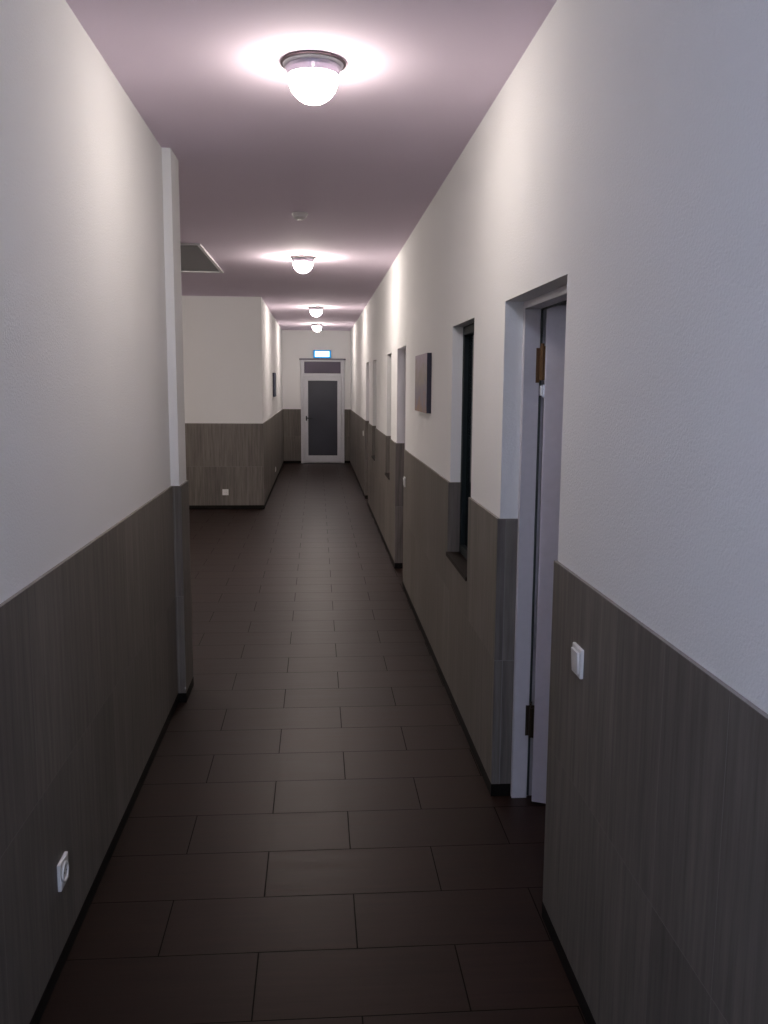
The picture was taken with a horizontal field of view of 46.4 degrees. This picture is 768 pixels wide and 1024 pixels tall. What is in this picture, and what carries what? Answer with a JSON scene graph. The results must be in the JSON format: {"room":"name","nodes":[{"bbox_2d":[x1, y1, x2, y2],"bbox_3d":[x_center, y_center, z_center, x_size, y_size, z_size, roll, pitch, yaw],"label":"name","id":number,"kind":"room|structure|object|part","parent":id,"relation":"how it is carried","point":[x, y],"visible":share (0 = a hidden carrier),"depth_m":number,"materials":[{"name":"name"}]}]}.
{"room":"building corridor","nodes":[
{"label":"building corridor","id":0,"kind":"room"},
{"bbox_2d":[0,0,185,603],"bbox_3d":[-2.488,0.185,0.457,3.504,2.773,8.420,0,8,-4],"label":"wall","id":1,"kind":"structure","parent":0,"point":[92,408],"depth_m":2.75,"materials":[{"name":"white paint"}]},
{"bbox_2d":[57,851,68,891],"bbox_3d":[-0.908,1.018,2.538,0.015,0.080,0.080,0,8,-4],"label":"wall socket","id":2,"kind":"object","parent":1,"relation":"attached to","point":[63,865],"visible":1,"depth_m":2.52,"materials":[{"name":"white plastic"}]},
{"bbox_2d":[0,480,192,1023],"bbox_3d":[-2.489,0.968,0.574,3.514,1.087,8.430,0,8,-4],"label":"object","id":3,"kind":"structure","parent":1,"relation":"attached to","point":[96,651],"depth_m":2.71,"materials":[{"name":"grey wood"}]},
{"bbox_2d":[30,677,193,1023],"bbox_3d":[-2.492,1.532,0.654,3.515,0.052,8.431,0,8,-4],"label":"baseboard","id":4,"kind":"structure","parent":1,"relation":"attached to","point":[181,697],"depth_m":2.98,"materials":[{"name":"black wood"}]},
{"bbox_2d":[182,296,282,422],"bbox_3d":[-3.602,-1.904,15.161,3.484,2.773,7.094,0,8,-4],"label":"wall","id":5,"kind":"structure","parent":0,"point":[232,345],"depth_m":11.69,"materials":[{"name":"white paint"}]},
{"bbox_2d":[185,409,283,504],"bbox_3d":[-3.602,-1.120,15.267,3.494,1.087,7.104,0,8,-4],"label":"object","id":6,"kind":"structure","parent":5,"relation":"attached to","point":[242,459],"depth_m":11.87,"materials":[{"name":"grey wood"}]},
{"bbox_2d":[222,489,228,494],"bbox_3d":[-2.106,-0.262,11.896,0.080,0.080,0.015,0,8,-4],"label":"wall socket","id":7,"kind":"object","parent":6,"relation":"attached to","point":[224,491],"visible":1,"depth_m":11.89,"materials":[{"name":"white plastic"}]},
{"bbox_2d":[189,461,283,508],"bbox_3d":[-3.605,-0.556,15.347,3.495,0.052,7.105,0,8,-4],"label":"baseboard","id":8,"kind":"structure","parent":5,"relation":"attached to","point":[190,506],"depth_m":11.94,"materials":[{"name":"black wood"}]},
{"bbox_2d":[272,373,275,396],"bbox_3d":[-1.819,-2.111,14.857,0.030,0.390,0.620,0,8,-4],"label":"picture","id":9,"kind":"object","parent":5,"relation":"attached to","point":[273,374],"visible":1,"depth_m":14.58},
{"bbox_2d":[65,0,556,330],"bbox_3d":[-1.014,-2.303,7.421,7.900,0.220,23.050,0,8,-4],"label":"ceiling","id":10,"kind":"structure","parent":0,"point":[208,80],"depth_m":3.78,"materials":[{"name":"paint"}]},
{"bbox_2d":[180,243,223,272],"bbox_3d":[-2.137,-2.299,8.079,1.181,0.046,1.824,0,8,-4],"label":"ceiling hatch","id":11,"kind":"object","parent":10,"relation":"attached to","point":[194,257],"visible":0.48,"depth_m":8.17,"materials":[{"name":"white paint"}]},
{"bbox_2d":[292,211,307,219],"bbox_3d":[-0.555,-1.954,5.920,0.108,0.044,0.108,0,8,-4],"label":"smoke detector","id":12,"kind":"object","parent":10,"relation":"attached to","point":[298,215],"visible":1,"depth_m":5.89,"materials":[{"name":"white plastic"}]},
{"bbox_2d":[290,255,315,272],"bbox_3d":[-0.721,-2.197,7.969,0.230,0.140,0.230,0,8,-4],"label":"ceiling lamp","id":13,"kind":"object","parent":10,"relation":"attached to","point":[301,263],"visible":1,"depth_m":7.90,"materials":[{"name":"glass"}]},
{"bbox_3d":[-0.721,-2.181,7.971,0.172,0.108,0.172,0,8,-4],"label":"lamp shade","id":14,"kind":"part","parent":13,"relation":"part of","materials":[{"name":"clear glass"}]},
{"bbox_2d":[280,50,345,104],"bbox_3d":[-0.250,-1.513,3.159,0.230,0.140,0.230,0,8,-4],"label":"ceiling lamp","id":15,"kind":"object","parent":10,"relation":"attached to","point":[313,76],"visible":1,"depth_m":3.09,"materials":[{"name":"white glass"}]},
{"bbox_3d":[-0.250,-1.497,3.162,0.172,0.108,0.172,0,8,-4],"label":"lamp shade","id":16,"kind":"part","parent":15,"relation":"part of","materials":[{"name":"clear glass"}]},
{"bbox_2d":[308,306,323,316],"bbox_3d":[-0.992,-2.923,13.082,0.230,0.140,0.230,0,8,-4],"label":"ceiling lamp","id":17,"kind":"object","parent":10,"relation":"attached to","point":[315,311],"visible":1,"depth_m":13.01,"materials":[{"name":"glass"}]},
{"bbox_3d":[-0.992,-2.907,13.084,0.172,0.108,0.172,0,8,-4],"label":"lamp shade","id":18,"kind":"part","parent":17,"relation":"part of","materials":[{"name":"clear glass"}]},
{"bbox_2d":[311,324,322,331],"bbox_3d":[-1.253,-3.442,16.736,0.230,0.140,0.230,0,8,-4],"label":"ceiling lamp","id":19,"kind":"object","parent":10,"relation":"attached to","point":[316,327],"visible":1,"depth_m":16.67,"materials":[{"name":"glass"}]},
{"bbox_3d":[-1.253,-3.426,16.738,0.172,0.108,0.172,0,8,-4],"label":"lamp shade","id":20,"kind":"part","parent":19,"relation":"part of","materials":[{"name":"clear glass"}]},
{"bbox_2d":[39,463,586,1023],"bbox_3d":[-1.032,0.611,7.833,7.900,0.120,23.050,0,8,-4],"label":"floor","id":21,"kind":"structure","parent":0,"point":[316,835],"depth_m":3.32,"materials":[{"name":"brown tile"}]},
{"bbox_2d":[282,330,350,462],"bbox_3d":[-1.400,-2.426,18.946,1.975,2.773,0.200,0,8,-4],"label":"wall","id":22,"kind":"structure","parent":0,"point":[296,344],"depth_m":18.72,"materials":[{"name":"white paint"}]},
{"bbox_2d":[283,409,349,460],"bbox_3d":[-1.422,-1.628,18.951,1.405,1.087,0.010,0,8,-4],"label":"trim","id":23,"kind":"structure","parent":22,"relation":"attached to","point":[291,417],"depth_m":18.93,"materials":[{"name":"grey wood"}]},
{"bbox_2d":[284,461,349,462],"bbox_3d":[-1.426,-1.064,19.031,1.403,0.052,0.011,0,8,-4],"label":"baseboard","id":24,"kind":"structure","parent":22,"relation":"attached to","point":[284,461],"depth_m":18.99,"materials":[{"name":"black wood"}]},
{"bbox_2d":[313,350,330,357],"bbox_3d":[-1.291,-3.295,18.696,0.370,0.165,0.066,0,8,-4],"label":"emergency exit sign","id":25,"kind":"object","parent":22,"relation":"attached to","point":[316,353],"visible":1,"depth_m":18.67,"materials":[{"name":"white plastic"}]},
{"bbox_2d":[299,358,345,462],"bbox_3d":[-1.289,-2.118,18.837,0.965,2.194,0.119,0,8,-4],"label":"door","id":26,"kind":"structure","parent":22,"relation":"in","point":[322,392],"depth_m":18.85,"materials":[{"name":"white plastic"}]},
{"bbox_3d":[-1.288,-3.024,18.744,0.758,0.241,0.012,0,8,-4],"label":"transom pane","id":27,"kind":"part","parent":26,"relation":"part of","materials":[{"name":"clear glass"}]},
{"bbox_3d":[-1.285,-3.192,18.715,0.965,0.032,0.058,0,8,-4],"label":"drip rail","id":28,"kind":"part","parent":26,"relation":"part of","materials":[{"name":"grey metal"}]},
{"bbox_3d":[-1.290,-1.976,18.887,0.614,1.568,0.014,0,8,-4],"label":"pane","id":29,"kind":"part","parent":26,"relation":"part of","materials":[{"name":"clear glass"}]},
{"bbox_2d":[350,0,767,713],"bbox_3d":[0.212,-0.826,7.723,0.160,2.773,22.650,0,8,-4],"label":"wall","id":30,"kind":"structure","parent":0,"point":[621,162],"depth_m":2.06,"materials":[{"name":"white paint"}]},
{"bbox_2d":[403,476,405,486],"bbox_3d":[0.160,-0.241,7.128,0.016,0.080,0.080,0,8,-4],"label":"light switch","id":31,"kind":"object","parent":30,"relation":"attached to","point":[404,477],"visible":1,"depth_m":7.09,"materials":[{"name":"white plastic"}]},
{"bbox_2d":[405,349,405,415],"bbox_3d":[0.294,-0.430,7.631,0.166,2.015,0.875,0,8,-4],"label":"door","id":32,"kind":"structure","parent":30,"relation":"in","point":[405,349],"depth_m":7.89,"materials":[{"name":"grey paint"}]},
{"bbox_2d":[415,353,431,412],"bbox_3d":[0.254,-0.845,5.875,0.030,0.372,0.660,0,8,-4],"label":"picture","id":33,"kind":"object","parent":30,"relation":"attached to","point":[423,362],"visible":1,"depth_m":5.71},
{"bbox_2d":[446,323,473,580],"bbox_3d":[0.428,-0.321,4.438,0.132,1.212,0.650,0,8,-4],"label":"window","id":34,"kind":"structure","parent":30,"relation":"in","point":[458,559],"depth_m":4.67,"materials":[{"name":"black glass"}]},
{"bbox_3d":[0.424,0.269,4.521,0.132,0.020,0.650,0,8,-4],"label":"sill","id":35,"kind":"part","parent":34,"relation":"part of","materials":[{"name":"grey stone"}]},
{"bbox_3d":[0.464,-0.331,4.439,0.060,1.192,0.650,0,8,-4],"label":"frame","id":36,"kind":"part","parent":34,"relation":"part of","materials":[{"name":"black metal"}]},
{"bbox_3d":[0.463,-0.331,4.439,0.012,1.100,0.558,0,8,-4],"label":"pane","id":37,"kind":"part","parent":34,"relation":"part of","materials":[{"name":"clear glass"}]},
{"bbox_2d":[350,462,595,1023],"bbox_3d":[0.153,0.521,7.910,0.081,0.052,22.650,0,8,-4],"label":"baseboard","id":38,"kind":"structure","parent":30,"relation":"attached to","point":[494,789],"depth_m":3.64,"materials":[{"name":"black wood"}]},
{"bbox_2d":[510,285,566,802],"bbox_3d":[0.967,0.213,3.120,0.833,2.015,0.946,0,8,-4],"label":"door","id":39,"kind":"structure","parent":30,"relation":"in","point":[544,318],"depth_m":3.44,"materials":[{"name":"grey paint"}]},
{"bbox_3d":[0.573,0.833,3.578,0.016,0.125,0.004,0,8,-4],"label":"hinge plate","id":40,"kind":"part","parent":39,"relation":"part of","materials":[{"name":"metal"}]},
{"bbox_3d":[0.582,-0.553,3.381,0.016,0.130,0.004,0,8,-4],"label":"hinge plate","id":41,"kind":"part","parent":39,"relation":"part of","materials":[{"name":"metal"}]},
{"bbox_2d":[350,409,767,1023],"bbox_3d":[0.157,-0.043,7.830,0.080,1.087,22.650,0,8,-4],"label":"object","id":42,"kind":"structure","parent":30,"relation":"attached to","point":[655,873],"depth_m":2.12,"materials":[{"name":"grey wood"}]},
{"bbox_2d":[571,642,583,678],"bbox_3d":[0.515,0.397,2.396,0.016,0.080,0.080,0,8,-4],"label":"light switch","id":43,"kind":"object","parent":30,"relation":"attached to","point":[577,653],"visible":1,"depth_m":2.37,"materials":[{"name":"white plastic"}]}
]}

